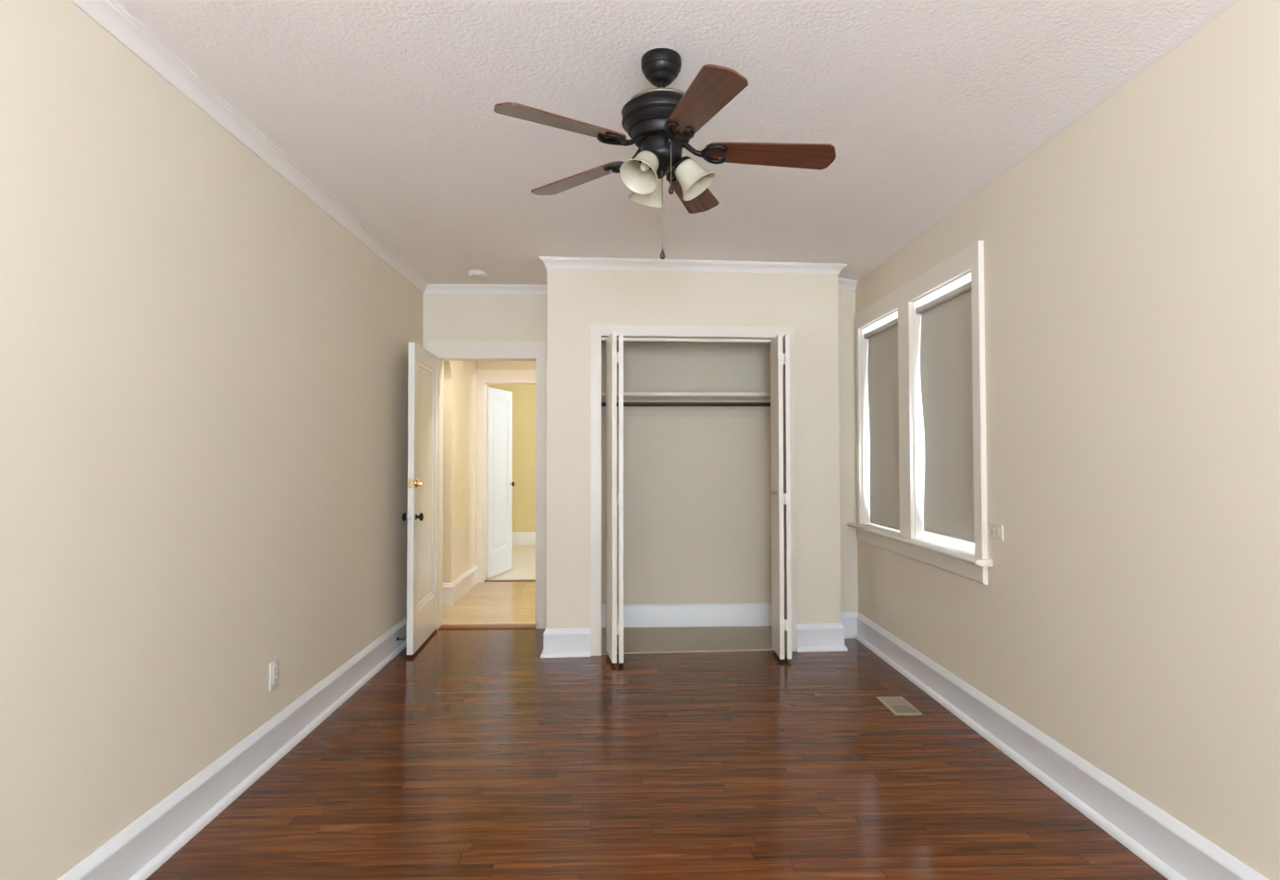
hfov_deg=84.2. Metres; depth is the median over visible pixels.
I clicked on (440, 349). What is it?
door frame
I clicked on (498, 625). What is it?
threshold
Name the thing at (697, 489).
wall
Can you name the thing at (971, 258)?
trim
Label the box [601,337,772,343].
trim
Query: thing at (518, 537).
baseboard
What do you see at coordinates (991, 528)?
socket
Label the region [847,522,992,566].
trim
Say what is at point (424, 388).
door
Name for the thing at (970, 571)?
trim
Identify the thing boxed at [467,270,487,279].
smoke detector
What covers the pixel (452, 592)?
baseboard
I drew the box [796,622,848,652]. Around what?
baseboard
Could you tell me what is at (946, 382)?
roller blind
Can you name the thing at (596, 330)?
trim
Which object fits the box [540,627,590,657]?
baseboard
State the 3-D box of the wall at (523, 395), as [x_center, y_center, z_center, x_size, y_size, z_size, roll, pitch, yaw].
[-0.609,0.243,10.554,3.800,2.610,0.100,0,-1,-2]
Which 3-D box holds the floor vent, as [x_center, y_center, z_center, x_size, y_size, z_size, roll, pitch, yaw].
[1.346,1.382,3.692,0.140,0.006,0.260,0,-1,-2]
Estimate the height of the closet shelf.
0.154 m
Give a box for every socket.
[272,664,277,674]
[272,675,277,683]
[990,527,994,535]
[995,528,998,536]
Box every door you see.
[402,342,440,654]
[486,386,514,578]
[605,332,623,663]
[770,333,791,659]
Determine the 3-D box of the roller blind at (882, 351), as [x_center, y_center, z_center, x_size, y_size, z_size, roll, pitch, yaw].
[1.616,-0.095,4.658,0.041,1.340,0.719,0,-1,-2]
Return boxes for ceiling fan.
[493,48,836,258]
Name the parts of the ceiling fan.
blade, blade, lamp shade, bulb, lamp shade, pull chain, pull chain, blade, lamp shade, blade, blade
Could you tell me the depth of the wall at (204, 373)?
2.33 m
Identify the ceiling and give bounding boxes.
[113,0,1239,284]
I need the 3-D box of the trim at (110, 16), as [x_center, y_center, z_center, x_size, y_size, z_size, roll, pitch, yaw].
[0.067,-1.220,1.497,3.214,0.113,7.930,0,-1,-2]
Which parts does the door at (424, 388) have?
knob, latch plate, deadbolt plate, knob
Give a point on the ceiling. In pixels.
(387, 106)
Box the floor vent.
[875,696,922,714]
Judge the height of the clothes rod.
0.060 m
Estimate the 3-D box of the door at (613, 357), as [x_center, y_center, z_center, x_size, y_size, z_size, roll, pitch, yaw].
[-0.164,0.356,4.563,0.114,2.058,0.312,0,-1,-2]
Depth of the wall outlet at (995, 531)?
3.22 m
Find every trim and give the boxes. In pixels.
[69,0,857,294]
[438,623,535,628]
[476,369,536,582]
[484,578,535,581]
[590,324,796,655]
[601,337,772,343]
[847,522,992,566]
[855,240,987,558]
[857,529,987,584]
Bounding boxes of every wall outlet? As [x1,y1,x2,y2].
[269,658,278,690]
[988,522,1003,541]
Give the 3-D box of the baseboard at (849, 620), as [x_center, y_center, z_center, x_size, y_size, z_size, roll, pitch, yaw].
[1.473,1.329,5.088,0.194,0.178,0.036,0,-1,-2]
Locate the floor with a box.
[146,544,1168,879]
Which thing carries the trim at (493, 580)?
attached to the wall at (481, 364)
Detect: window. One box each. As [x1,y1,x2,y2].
[861,309,899,533]
[912,270,974,554]
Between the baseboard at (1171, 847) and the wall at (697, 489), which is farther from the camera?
the wall at (697, 489)
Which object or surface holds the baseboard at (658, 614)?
attached to the wall at (697, 489)
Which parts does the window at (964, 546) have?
sash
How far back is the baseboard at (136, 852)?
2.65 m
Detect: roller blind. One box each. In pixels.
[863,317,899,529]
[915,281,974,542]
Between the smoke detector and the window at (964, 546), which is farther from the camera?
the smoke detector
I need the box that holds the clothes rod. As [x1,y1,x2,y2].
[601,402,770,406]
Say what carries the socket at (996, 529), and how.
attached to the wall outlet at (995, 531)
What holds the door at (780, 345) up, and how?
in the wall at (578, 300)
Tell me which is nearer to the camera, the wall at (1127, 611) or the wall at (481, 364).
the wall at (1127, 611)
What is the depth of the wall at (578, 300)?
4.75 m
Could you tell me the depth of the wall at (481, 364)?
7.38 m
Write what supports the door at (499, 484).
in the wall at (481, 364)
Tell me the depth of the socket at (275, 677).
3.06 m
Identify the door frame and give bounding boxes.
[426,340,546,628]
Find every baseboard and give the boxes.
[57,615,406,879]
[442,564,478,604]
[512,531,535,544]
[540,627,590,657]
[601,603,771,627]
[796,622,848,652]
[840,611,858,638]
[854,613,1268,879]
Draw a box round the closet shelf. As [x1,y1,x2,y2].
[601,392,770,416]
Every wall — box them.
[0,0,477,879]
[422,294,547,349]
[477,360,536,369]
[486,383,536,531]
[546,268,840,628]
[601,341,771,603]
[837,288,858,612]
[855,0,1279,879]
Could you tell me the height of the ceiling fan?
0.666 m
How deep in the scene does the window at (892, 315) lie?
5.01 m
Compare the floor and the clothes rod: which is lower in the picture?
the floor
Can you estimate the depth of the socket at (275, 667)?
3.06 m
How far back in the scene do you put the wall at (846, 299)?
5.14 m
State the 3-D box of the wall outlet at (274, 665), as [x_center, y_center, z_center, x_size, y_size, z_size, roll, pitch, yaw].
[-1.579,1.014,3.062,0.010,0.118,0.072,0,-1,-2]

